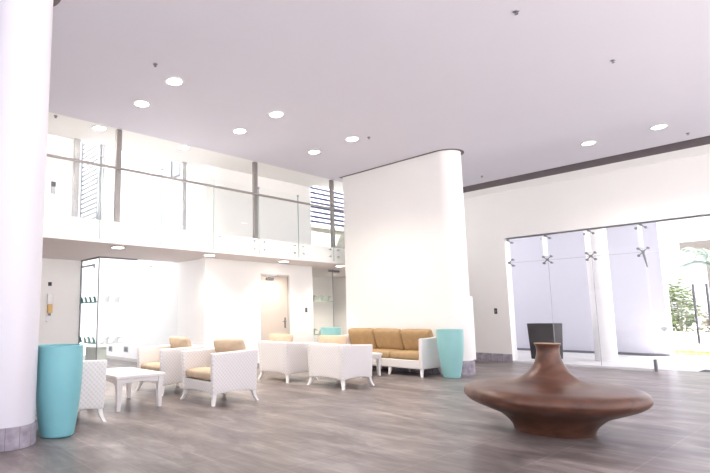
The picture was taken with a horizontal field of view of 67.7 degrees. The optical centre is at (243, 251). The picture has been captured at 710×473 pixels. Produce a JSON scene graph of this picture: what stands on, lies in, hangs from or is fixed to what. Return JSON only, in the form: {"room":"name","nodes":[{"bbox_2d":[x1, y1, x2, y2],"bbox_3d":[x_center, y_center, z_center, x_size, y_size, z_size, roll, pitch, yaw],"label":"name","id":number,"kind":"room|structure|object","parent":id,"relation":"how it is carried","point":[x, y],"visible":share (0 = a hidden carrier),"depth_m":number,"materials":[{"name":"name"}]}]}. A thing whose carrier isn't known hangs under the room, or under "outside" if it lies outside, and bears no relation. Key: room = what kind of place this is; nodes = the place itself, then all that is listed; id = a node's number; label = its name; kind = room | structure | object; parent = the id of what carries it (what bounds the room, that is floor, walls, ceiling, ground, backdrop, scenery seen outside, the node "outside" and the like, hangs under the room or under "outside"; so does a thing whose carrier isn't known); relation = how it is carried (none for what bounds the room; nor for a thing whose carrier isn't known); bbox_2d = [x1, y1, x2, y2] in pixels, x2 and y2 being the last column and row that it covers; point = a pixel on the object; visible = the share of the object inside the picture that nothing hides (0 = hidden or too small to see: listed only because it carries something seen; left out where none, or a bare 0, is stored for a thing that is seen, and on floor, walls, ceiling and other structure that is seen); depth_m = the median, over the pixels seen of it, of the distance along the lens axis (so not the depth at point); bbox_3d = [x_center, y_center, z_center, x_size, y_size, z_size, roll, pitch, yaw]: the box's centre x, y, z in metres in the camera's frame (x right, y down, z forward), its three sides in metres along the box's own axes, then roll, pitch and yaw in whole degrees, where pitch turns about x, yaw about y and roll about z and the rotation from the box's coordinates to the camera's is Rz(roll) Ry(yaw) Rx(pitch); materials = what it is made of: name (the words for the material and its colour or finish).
{"room":"building lobby","nodes":[
{"label":"building lobby","id":0,"kind":"room"},
{"bbox_2d":[44,134,73,215],"bbox_3d":[-6.893,-1.714,7.773,8.660,1.840,0.100,5,-9,-38],"label":"wall","id":1,"kind":"structure","parent":0,"point":[60,171],"depth_m":10.27,"materials":[{"name":"paint"}]},
{"bbox_2d":[51,181,55,193],"bbox_3d":[-3.774,-1.264,10.162,0.090,0.250,0.020,5,-9,-38],"label":"panel","id":2,"kind":"object","parent":1,"relation":"attached to","point":[53,184],"visible":1,"depth_m":10.16,"materials":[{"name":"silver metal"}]},
{"bbox_2d":[98,144,105,219],"bbox_3d":[-2.424,-1.297,11.272,2.440,1.840,0.060,5,-9,-38],"label":"window","id":3,"kind":"structure","parent":1,"relation":"in","point":[102,147],"depth_m":10.81,"materials":[{"name":"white glass"}]},
{"bbox_2d":[38,258,80,344],"bbox_3d":[-7.755,1.169,9.347,9.700,2.625,0.100,5,-9,-38],"label":"wall","id":4,"kind":"structure","parent":0,"point":[64,275],"depth_m":12.07,"materials":[{"name":"paint"}]},
{"bbox_2d":[46,294,53,321],"bbox_3d":[-4.480,1.299,11.852,0.140,0.640,0.100,5,-9,-38],"label":"soap dispenser","id":5,"kind":"object","parent":4,"relation":"attached to","point":[50,297],"visible":1,"depth_m":11.83,"materials":[{"name":"white plastic"}]},
{"bbox_2d":[46,316,52,321],"bbox_3d":[-4.479,1.547,11.820,0.140,0.140,0.100,5,-9,-38],"label":"drip tray","id":6,"kind":"object","parent":5,"relation":"on","point":[48,318],"depth_m":11.84,"materials":[{"name":"white plastic"}]},
{"bbox_2d":[47,304,52,312],"bbox_3d":[-4.487,1.320,11.857,0.110,0.200,0.080,5,-9,-38],"label":"bottle","id":7,"kind":"object","parent":5,"relation":"on","point":[49,306],"depth_m":11.82,"materials":[{"name":"orange"}]},
{"bbox_2d":[85,147,200,358],"bbox_3d":[-3.122,-0.438,15.069,0.200,7.200,6.880,5,-9,-38],"label":"wall","id":8,"kind":"structure","parent":0,"point":[162,302],"depth_m":14.40,"materials":[{"name":"paint"}]},
{"bbox_2d":[106,355,136,361],"bbox_3d":[-3.492,3.130,14.933,0.015,0.089,5.700,5,-9,-38],"label":"baseboard","id":9,"kind":"structure","parent":8,"relation":"attached to","point":[107,356],"depth_m":15.04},
{"bbox_2d":[170,161,180,177],"bbox_3d":[-1.778,-2.210,13.402,0.040,0.560,0.480,5,-9,-38],"label":"window","id":10,"kind":"structure","parent":8,"relation":"in","point":[175,168],"depth_m":13.41,"materials":[{"name":"glass"}]},
{"bbox_2d":[43,213,344,265],"bbox_3d":[-3.183,-0.141,11.410,19.200,0.410,3.600,5,-9,-38],"label":"balcony slab","id":11,"kind":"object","parent":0,"point":[55,226],"visible":0.29,"depth_m":10.59,"materials":[{"name":"paint"}]},
{"bbox_2d":[113,129,121,222],"bbox_3d":[-2.444,-1.467,9.933,0.170,1.840,0.135,5,-9,-38],"label":"post","id":12,"kind":"object","parent":11,"relation":"on","point":[118,134],"visible":0.9,"depth_m":9.90,"materials":[{"name":"metal"}]},
{"bbox_2d":[42,237,345,277],"bbox_3d":[-3.154,0.064,11.349,19.200,0.012,3.490,5,-9,-38],"label":"soffit","id":13,"kind":"structure","parent":11,"relation":"attached to","point":[53,248],"depth_m":11.41,"materials":[{"name":"paint"}]},
{"bbox_2d":[111,246,124,248],"bbox_3d":[-2.497,-0.077,10.172,0.290,0.011,0.290,5,-9,-38],"label":"recessed light","id":14,"kind":"object","parent":13,"relation":"attached to","point":[113,247],"visible":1,"depth_m":10.14,"materials":[{"name":"white"}]},
{"bbox_2d":[47,154,343,257],"bbox_3d":[-0.943,-0.849,10.880,9.930,1.575,0.101,5,-9,-38],"label":"glass balustrade","id":15,"kind":"object","parent":11,"relation":"attached to","point":[161,176],"visible":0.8,"depth_m":10.90,"materials":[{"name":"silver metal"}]},
{"bbox_2d":[252,162,259,238],"bbox_3d":[0.262,-1.209,12.090,0.170,1.840,0.135,5,-9,-38],"label":"post","id":16,"kind":"object","parent":11,"relation":"on","point":[254,164],"visible":0.86,"depth_m":12.06,"materials":[{"name":"metal"}]},
{"bbox_2d":[329,180,336,247],"bbox_3d":[2.368,-1.008,13.768,0.170,1.840,0.135,5,-9,-38],"label":"post","id":17,"kind":"object","parent":11,"relation":"on","point":[331,182],"visible":0.76,"depth_m":13.74,"materials":[{"name":"metal"}]},
{"bbox_2d":[200,164,313,362],"bbox_3d":[0.430,0.474,13.246,3.610,4.890,0.200,5,-9,-38],"label":"wall","id":18,"kind":"structure","parent":0,"point":[230,290],"depth_m":12.84,"materials":[{"name":"paint"}]},
{"bbox_2d":[260,273,289,340],"bbox_3d":[0.807,1.760,13.272,1.000,2.340,0.230,5,-9,-38],"label":"door","id":19,"kind":"structure","parent":18,"relation":"in","point":[275,299],"depth_m":13.33,"materials":[{"name":"beige laminate"}]},
{"bbox_2d":[312,277,333,342],"bbox_3d":[1.738,2.130,17.360,3.790,2.625,0.100,5,-9,-38],"label":"wall","id":20,"kind":"structure","parent":0,"point":[322,311],"depth_m":18.18,"materials":[{"name":"beige paint"}]},
{"bbox_2d":[0,355,709,472],"bbox_3d":[0.112,2.318,7.546,19.900,0.200,22.000,5,-9,-38],"label":"floor","id":21,"kind":"structure","parent":0,"point":[407,422],"depth_m":5.49,"materials":[{"name":"grey wood"}]},
{"bbox_2d":[0,0,60,451],"bbox_3d":[-2.410,-0.503,5.420,0.740,4.889,0.740,5,-9,-38],"label":"column","id":22,"kind":"structure","parent":21,"relation":"on","point":[25,25],"depth_m":5.22,"materials":[{"name":"paint"}]},
{"bbox_2d":[36,344,83,438],"bbox_3d":[-2.013,1.498,5.571,0.496,0.955,0.496,5,-9,-38],"label":"planter","id":23,"kind":"object","parent":21,"relation":"on","point":[59,366],"visible":0.91,"depth_m":5.38,"materials":[{"name":"teal ceramic"}]},
{"bbox_2d":[35,360,106,430],"bbox_3d":[-2.273,1.645,6.337,0.856,0.860,0.872,5,-9,-38],"label":"wicker armchair","id":24,"kind":"object","parent":21,"relation":"on","point":[92,394],"visible":0.17,"depth_m":6.17,"materials":[{"name":"white wicker"}]},
{"bbox_2d":[85,346,106,359],"bbox_3d":[-3.408,2.484,11.788,0.280,0.580,0.580,5,-9,-38],"label":"base cabinet","id":25,"kind":"object","parent":21,"relation":"on","point":[90,354],"visible":0.52,"depth_m":11.63,"materials":[{"name":"grey laminate"}]},
{"bbox_2d":[78,256,137,359],"bbox_3d":[-2.813,1.545,12.546,2.140,2.627,1.065,5,-9,-38],"label":"glass screen","id":26,"kind":"object","parent":21,"relation":"on","point":[106,300],"visible":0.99,"depth_m":11.78,"materials":[{"name":"glass"}]},
{"bbox_2d":[106,367,164,411],"bbox_3d":[-1.745,1.982,7.470,0.750,0.470,1.080,5,-9,-38],"label":"table","id":27,"kind":"object","parent":21,"relation":"on","point":[125,375],"visible":0.73,"depth_m":7.19,"materials":[{"name":"white paint"}]},
{"bbox_2d":[135,336,204,395],"bbox_3d":[-1.266,1.928,8.823,0.856,0.911,0.872,5,-9,-38],"label":"wicker armchair","id":28,"kind":"object","parent":21,"relation":"on","point":[167,359],"visible":0.56,"depth_m":8.57,"materials":[{"name":"white wicker"}]},
{"bbox_2d":[141,362,159,370],"bbox_3d":[-1.301,1.982,8.787,0.730,0.180,0.690,5,-9,-38],"label":"seat cushion","id":29,"kind":"object","parent":28,"relation":"on","point":[155,366],"depth_m":8.60,"materials":[{"name":"beige fabric"}]},
{"bbox_2d":[169,336,191,347],"bbox_3d":[-1.076,1.758,8.999,0.200,0.540,0.670,-17,5,-35],"label":"cushion","id":30,"kind":"object","parent":28,"relation":"on","point":[175,341],"depth_m":8.86,"materials":[{"name":"beige fabric"}]},
{"bbox_2d":[180,339,258,406],"bbox_3d":[-0.379,1.801,7.863,0.856,0.912,0.872,5,-9,-38],"label":"wicker armchair","id":31,"kind":"object","parent":21,"relation":"on","point":[229,366],"visible":1,"depth_m":7.65,"materials":[{"name":"white wicker"}]},
{"bbox_2d":[186,366,210,380],"bbox_3d":[-0.415,1.855,7.827,0.730,0.180,0.690,5,-9,-38],"label":"seat cushion","id":32,"kind":"object","parent":31,"relation":"on","point":[193,373],"depth_m":7.66,"materials":[{"name":"beige fabric"}]},
{"bbox_2d":[213,339,245,352],"bbox_3d":[-0.190,1.631,8.039,0.670,0.540,0.200,-10,6,46],"label":"cushion","id":33,"kind":"object","parent":31,"relation":"on","point":[220,345],"depth_m":7.93,"materials":[{"name":"beige fabric"}]},
{"bbox_2d":[258,333,318,382],"bbox_3d":[0.878,2.110,10.341,0.856,0.907,0.872,5,-9,-38],"label":"wicker armchair","id":34,"kind":"object","parent":21,"relation":"on","point":[279,354],"visible":0.91,"depth_m":10.01,"materials":[{"name":"white wicker"}]},
{"bbox_2d":[268,333,292,341],"bbox_3d":[0.686,1.902,10.213,0.200,0.540,0.670,27,-22,-34],"label":"cushion","id":35,"kind":"object","parent":34,"relation":"on","point":[272,337],"depth_m":10.13,"materials":[{"name":"beige fabric"}]},
{"bbox_2d":[313,269,339,334],"bbox_3d":[2.692,1.831,15.098,2.400,2.617,0.068,5,-9,-38],"label":"glass screen","id":36,"kind":"object","parent":21,"relation":"on","point":[332,270],"visible":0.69,"depth_m":14.97,"materials":[{"name":"glass"}]},
{"bbox_2d":[321,327,340,334],"bbox_3d":[2.201,2.399,12.926,0.522,0.970,0.522,5,-9,-38],"label":"planter","id":37,"kind":"object","parent":21,"relation":"on","point":[324,330],"visible":0.29,"depth_m":12.76,"materials":[{"name":"teal ceramic"}]},
{"bbox_2d":[307,335,374,389],"bbox_3d":[1.757,1.986,9.413,0.856,0.909,0.872,5,-9,-38],"label":"wicker armchair","id":38,"kind":"object","parent":21,"relation":"on","point":[331,357],"visible":1,"depth_m":9.12,"materials":[{"name":"white wicker"}]},
{"bbox_2d":[318,335,346,343],"bbox_3d":[1.566,1.779,9.286,0.200,0.540,0.670,26,-21,-32],"label":"cushion","id":39,"kind":"object","parent":38,"relation":"on","point":[331,339],"depth_m":9.22,"materials":[{"name":"beige fabric"}]},
{"bbox_2d":[359,352,382,377],"bbox_3d":[2.311,2.410,11.034,0.750,0.470,1.080,5,-9,-38],"label":"table","id":40,"kind":"object","parent":21,"relation":"on","point":[377,356],"visible":0.2,"depth_m":10.82,"materials":[{"name":"white paint"}]},
{"bbox_2d":[344,328,442,377],"bbox_3d":[3.195,2.239,11.683,0.818,0.962,2.455,5,-9,-38],"label":"wicker sofa","id":41,"kind":"object","parent":21,"relation":"on","point":[410,349],"visible":0.7,"depth_m":11.22,"materials":[{"name":"fabric"}]},
{"bbox_2d":[348,328,377,348],"bbox_3d":[2.881,2.098,12.415,0.180,0.500,0.745,-20,7,-40],"label":"cushion","id":42,"kind":"object","parent":41,"relation":"on","point":[356,335],"depth_m":12.30,"materials":[{"name":"fabric"}]},
{"bbox_2d":[372,349,402,357],"bbox_3d":[3.180,2.313,11.661,0.700,0.185,0.745,5,-9,-38],"label":"seat cushion","id":43,"kind":"object","parent":41,"relation":"on","point":[386,353],"depth_m":11.35,"materials":[{"name":"fabric"}]},
{"bbox_2d":[373,328,404,349],"bbox_3d":[3.350,2.022,11.836,0.180,0.500,0.745,-20,7,-37],"label":"cushion","id":44,"kind":"object","parent":41,"relation":"on","point":[383,338],"depth_m":11.76,"materials":[{"name":"fabric"}]},
{"bbox_2d":[390,350,418,359],"bbox_3d":[3.648,2.237,11.082,0.700,0.185,0.745,5,-9,-38],"label":"seat cushion","id":45,"kind":"object","parent":41,"relation":"on","point":[399,354],"depth_m":10.90,"materials":[{"name":"fabric"}]},
{"bbox_2d":[400,329,433,349],"bbox_3d":[3.818,1.946,11.258,0.180,0.500,0.745,-20,7,-40],"label":"cushion","id":46,"kind":"object","parent":41,"relation":"on","point":[409,338],"depth_m":11.26,"materials":[{"name":"fabric"}]},
{"bbox_2d":[436,329,463,377],"bbox_3d":[4.217,2.075,10.469,0.522,0.970,0.522,5,-9,-38],"label":"planter","id":47,"kind":"object","parent":21,"relation":"on","point":[450,342],"visible":1,"depth_m":10.28,"materials":[{"name":"teal ceramic"}]},
{"bbox_2d":[464,343,653,438],"bbox_3d":[3.374,1.484,5.650,1.764,0.938,1.764,-3,-8,19],"label":"sculpture","id":48,"kind":"object","parent":21,"relation":"on","point":[548,400],"visible":1,"depth_m":5.20,"materials":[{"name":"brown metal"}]},
{"bbox_2d":[48,0,709,191],"bbox_3d":[1.937,-3.203,5.353,19.200,0.400,15.200,5,-9,-38],"label":"ceiling","id":49,"kind":"structure","parent":0,"point":[520,94],"depth_m":8.01,"materials":[{"name":"paint"}]},
{"bbox_2d":[92,125,106,130],"bbox_3d":[-2.802,-2.389,9.945,0.290,0.011,0.290,5,-9,-38],"label":"recessed light","id":50,"kind":"object","parent":49,"relation":"in","point":[95,127],"visible":1,"depth_m":9.95,"materials":[{"name":"white"}]},
{"bbox_2d":[93,126,104,129],"bbox_3d":[-2.802,-2.391,9.946,0.224,0.007,0.224,5,-9,-38],"label":"diffuser","id":51,"kind":"object","parent":50,"relation":"attached to","point":[94,127],"depth_m":9.93,"materials":[{"name":"white plastic"}]},
{"bbox_2d":[133,100,149,106],"bbox_3d":[-1.754,-2.534,8.809,0.290,0.011,0.290,5,-9,-38],"label":"recessed light","id":52,"kind":"object","parent":49,"relation":"in","point":[139,103],"visible":1,"depth_m":8.79,"materials":[{"name":"white"}]},
{"bbox_2d":[135,101,147,106],"bbox_3d":[-1.754,-2.536,8.809,0.224,0.007,0.224,5,-9,-38],"label":"diffuser","id":53,"kind":"object","parent":52,"relation":"attached to","point":[137,103],"depth_m":8.79,"materials":[{"name":"white plastic"}]},
{"bbox_2d":[165,77,183,85],"bbox_3d":[-1.084,-2.643,7.981,0.290,0.011,0.290,5,-9,-38],"label":"recessed light","id":54,"kind":"object","parent":49,"relation":"in","point":[173,81],"visible":1,"depth_m":7.98,"materials":[{"name":"white plastic"}]},
{"bbox_2d":[167,78,181,84],"bbox_3d":[-1.084,-2.645,7.982,0.224,0.007,0.224,5,-9,-38],"label":"diffuser","id":55,"kind":"object","parent":54,"relation":"attached to","point":[170,81],"depth_m":7.98,"materials":[{"name":"white plastic"}]},
{"bbox_2d":[177,145,189,149],"bbox_3d":[-1.308,-2.250,11.111,0.290,0.011,0.290,5,-9,-38],"label":"recessed light","id":56,"kind":"object","parent":49,"relation":"in","point":[181,147],"visible":1,"depth_m":11.10,"materials":[{"name":"white plastic"}]},
{"bbox_2d":[232,128,246,133],"bbox_3d":[-0.085,-2.375,10.139,0.290,0.011,0.290,5,-9,-38],"label":"recessed light","id":57,"kind":"object","parent":49,"relation":"in","point":[238,130],"visible":1,"depth_m":10.14,"materials":[{"name":"white"}]},
{"bbox_2d":[234,129,244,132],"bbox_3d":[-0.085,-2.377,10.139,0.224,0.007,0.224,5,-9,-38],"label":"diffuser","id":58,"kind":"object","parent":57,"relation":"attached to","point":[235,130],"depth_m":10.12,"materials":[{"name":"white"}]},
{"bbox_2d":[268,111,283,117],"bbox_3d":[0.585,-2.484,9.312,0.290,0.011,0.290,5,-9,-38],"label":"recessed light","id":59,"kind":"object","parent":49,"relation":"in","point":[275,114],"visible":1,"depth_m":9.31,"materials":[{"name":"white plastic"}]},
{"bbox_2d":[270,112,281,116],"bbox_3d":[0.585,-2.486,9.312,0.224,0.007,0.224,5,-9,-38],"label":"diffuser","id":60,"kind":"object","parent":59,"relation":"attached to","point":[272,114],"depth_m":9.31,"materials":[{"name":"white plastic"}]},
{"bbox_2d":[308,150,320,153],"bbox_3d":[1.568,-2.218,11.457,0.290,0.011,0.290,5,-9,-38],"label":"recessed light","id":61,"kind":"object","parent":49,"relation":"in","point":[310,151],"visible":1,"depth_m":11.44,"materials":[{"name":"white"}]},
{"bbox_2d":[345,136,358,141],"bbox_3d":[2.238,-2.327,10.630,0.290,0.011,0.290,5,-9,-38],"label":"recessed light","id":62,"kind":"object","parent":49,"relation":"in","point":[353,138],"visible":1,"depth_m":10.63,"materials":[{"name":"white plastic"}]},
{"bbox_2d":[347,137,357,140],"bbox_3d":[2.238,-2.329,10.630,0.224,0.007,0.224,5,-9,-38],"label":"diffuser","id":63,"kind":"object","parent":62,"relation":"attached to","point":[348,138],"depth_m":10.59,"materials":[{"name":"white plastic"}]},
{"bbox_2d":[580,141,596,145],"bbox_3d":[7.369,-2.313,10.980,0.290,0.011,0.290,5,-9,-38],"label":"recessed light","id":64,"kind":"object","parent":49,"relation":"in","point":[587,143],"visible":1,"depth_m":10.98,"materials":[{"name":"white"}]},
{"bbox_2d":[649,124,667,129],"bbox_3d":[8.121,-2.435,10.052,0.290,0.011,0.290,5,-9,-38],"label":"recessed light","id":65,"kind":"object","parent":49,"relation":"in","point":[661,126],"visible":1,"depth_m":10.05,"materials":[{"name":"white plastic"}]},
{"bbox_2d":[651,125,665,128],"bbox_3d":[8.121,-2.437,10.052,0.224,0.007,0.224,5,-9,-38],"label":"diffuser","id":66,"kind":"object","parent":65,"relation":"attached to","point":[656,126],"depth_m":10.05,"materials":[{"name":"white plastic"}]},
{"bbox_2d":[343,150,472,360],"bbox_3d":[3.842,0.334,12.305,0.680,4.890,3.055,5,-9,-38],"label":"wall partition","id":67,"kind":"structure","parent":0,"point":[406,264],"depth_m":11.86,"materials":[{"name":"beige paint"}]},
{"bbox_2d":[339,149,463,178],"bbox_3d":[3.828,-2.088,12.613,0.820,0.005,3.195,5,-9,-38],"label":"trim","id":68,"kind":"structure","parent":67,"relation":"attached to","point":[460,150],"depth_m":11.98,"materials":[{"name":"paint"}]},
{"bbox_2d":[372,360,475,375],"bbox_3d":[3.856,2.611,12.016,0.740,0.299,3.115,5,-9,-38],"label":"baseboard","id":69,"kind":"structure","parent":67,"relation":"attached to","point":[468,367],"depth_m":10.88,"materials":[{"name":"tile"}]},
{"bbox_2d":[470,296,475,359],"bbox_3d":[4.888,1.664,11.196,0.190,1.359,0.190,5,-9,-38],"label":"trim","id":70,"kind":"structure","parent":67,"relation":"attached to","point":[471,298],"depth_m":11.14,"materials":[{"name":"paint"}]},
{"bbox_2d":[333,144,709,359],"bbox_3d":[8.836,0.307,11.964,0.300,4.800,17.500,5,-9,-38],"label":"wall","id":71,"kind":"structure","parent":0,"point":[678,188],"depth_m":13.16,"materials":[{"name":"paint"}]},
{"bbox_2d":[476,352,512,362],"bbox_3d":[5.989,3.011,14.955,0.020,0.219,3.560,5,-9,-38],"label":"baseboard","id":72,"kind":"structure","parent":71,"relation":"attached to","point":[495,357],"depth_m":13.93,"materials":[{"name":"stone"}]},
{"bbox_2d":[463,136,709,192],"bbox_3d":[9.438,-2.452,11.263,0.643,0.490,15.100,5,-9,-38],"label":"trim","id":73,"kind":"structure","parent":71,"relation":"attached to","point":[705,140],"depth_m":12.39,"materials":[{"name":"paint"}]},
{"bbox_2d":[464,150,709,198],"bbox_3d":[8.727,-1.923,12.105,0.025,0.060,17.400,5,-9,-38],"label":"trim","id":74,"kind":"structure","parent":71,"relation":"attached to","point":[708,151],"depth_m":12.37,"materials":[{"name":"paint"}]},
{"bbox_2d":[505,214,709,371],"bbox_3d":[8.785,1.010,11.662,0.350,3.330,5.440,5,-9,-38],"label":"window","id":75,"kind":"structure","parent":71,"relation":"in","point":[638,228],"depth_m":12.28,"materials":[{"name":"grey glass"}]},
{"bbox_2d":[661,284,700,343],"bbox_3d":[9.339,1.275,11.081,0.100,2.610,0.840,5,-9,-37],"label":"door","id":76,"kind":"structure","parent":75,"relation":"attached to","point":[692,285],"depth_m":10.80,"materials":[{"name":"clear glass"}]},
{"bbox_2d":[705,283,709,321],"bbox_3d":[9.893,1.183,10.383,0.098,2.610,0.890,5,-9,-38],"label":"door","id":77,"kind":"structure","parent":75,"relation":"attached to","point":[706,284],"depth_m":10.66,"materials":[{"name":"clear glass"}]},
{"bbox_3d":[-3.216,-0.341,11.475,19.200,0.004,3.500,5,-9,-38],"label":"floor","id":78,"kind":"structure","parent":0,"visible":0},
{"bbox_2d":[71,138,80,216],"bbox_3d":[-3.438,-1.393,10.464,0.180,1.840,0.180,5,-9,-38],"label":"post","id":79,"kind":"object","parent":78,"relation":"on","point":[77,142],"visible":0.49,"depth_m":10.42,"materials":[{"name":"silver metal"}]},
{"bbox_2d":[79,142,102,219],"bbox_3d":[-3.657,-1.721,12.282,0.110,2.950,1.100,5,-9,-38],"label":"screen","id":80,"kind":"object","parent":78,"relation":"on","point":[89,177],"visible":0.49,"depth_m":12.28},
{"bbox_2d":[180,162,186,229],"bbox_3d":[-1.426,-1.202,12.067,0.170,1.840,0.170,5,-9,-38],"label":"post","id":81,"kind":"object","parent":78,"relation":"on","point":[183,172],"visible":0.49,"depth_m":12.04,"materials":[{"name":"silver metal"}]},
{"bbox_2d":[310,186,344,248],"bbox_3d":[2.978,-1.008,17.419,2.150,2.750,0.200,5,-9,-38],"label":"window","id":82,"kind":"structure","parent":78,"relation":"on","point":[320,217],"depth_m":17.23,"materials":[{"name":"glass"}]},
{"label":"outside","id":83,"kind":"structure","parent":0,"visible":0},
{"bbox_2d":[80,324,709,371],"bbox_3d":[33.149,4.535,26.244,95.000,0.220,120.000,5,-9,-38],"label":"ground","id":84,"kind":"structure","parent":83,"point":[677,362],"depth_m":14.29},
{"bbox_2d":[527,323,562,358],"bbox_3d":[8.904,2.640,15.139,0.704,1.030,0.704,5,-9,-38],"label":"planter","id":85,"kind":"object","parent":84,"relation":"on","point":[537,332],"visible":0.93,"depth_m":14.98,"materials":[{"name":"metal"}]},
{"bbox_2d":[509,222,674,356],"bbox_3d":[10.312,1.000,19.360,0.500,5.330,8.770,5,-9,-38],"label":"wall","id":86,"kind":"structure","parent":84,"relation":"on","point":[641,305],"depth_m":17.27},
{"bbox_2d":[517,348,670,356],"bbox_3d":[10.117,3.584,18.869,0.030,0.078,8.760,5,-9,-38],"label":"trim","id":87,"kind":"structure","parent":86,"relation":"attached to","point":[528,349],"depth_m":16.36,"materials":[{"name":"metal"}]},
{"bbox_2d":[584,228,619,361],"bbox_3d":[10.093,0.402,14.639,0.580,5.330,0.580,5,-9,-38],"label":"column","id":88,"kind":"structure","parent":84,"relation":"on","point":[601,269],"depth_m":14.34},
{"bbox_2d":[667,278,703,331],"bbox_3d":[16.548,2.337,19.477,1.945,2.649,1.487,5,-9,-38],"label":"shrub","id":89,"kind":"object","parent":84,"relation":"on","point":[684,303],"visible":0.73,"depth_m":19.27,"materials":[{"name":"green plant"}]},
{"bbox_2d":[670,247,709,267],"bbox_3d":[19.564,1.768,21.159,2.700,4.163,3.025,5,-9,-38],"label":"palm tree","id":90,"kind":"object","parent":84,"relation":"on","point":[706,255],"visible":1,"depth_m":21.69,"materials":[{"name":"green plant"}]},
{"bbox_2d":[673,332,709,351],"bbox_3d":[20.698,2.272,11.286,0.250,0.650,32.000,5,-9,-38],"label":"wall","id":91,"kind":"structure","parent":84,"relation":"on","point":[685,341],"depth_m":17.65,"materials":[{"name":"white paint"}]},
{"bbox_2d":[675,349,709,355],"bbox_3d":[14.893,3.148,15.848,1.456,0.130,5.540,5,-9,-38],"label":"grass strip","id":92,"kind":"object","parent":84,"relation":"on","point":[677,352],"visible":0.39,"depth_m":16.15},
{"bbox_2d":[679,240,709,290],"bbox_3d":[26.281,1.778,24.732,4.000,4.950,7.100,5,-9,-38],"label":"pavilion","id":93,"kind":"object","parent":84,"relation":"on","point":[705,244],"visible":0.65,"depth_m":25.92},
{"bbox_2d":[698,311,709,332],"bbox_3d":[16.876,2.723,18.130,1.191,1.550,1.204,5,-9,-38],"label":"shrub","id":94,"kind":"object","parent":84,"relation":"on","point":[707,322],"visible":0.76,"depth_m":18.29,"materials":[{"name":"green plant"}]},
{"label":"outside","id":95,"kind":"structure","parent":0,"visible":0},
{"bbox_2d":[80,335,85,354],"bbox_3d":[-41.678,3.625,15.573,74.900,0.220,43.000,5,-9,-38],"label":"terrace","id":96,"kind":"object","parent":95,"point":[80,335],"depth_m":26.65,"materials":[{"name":"white"}]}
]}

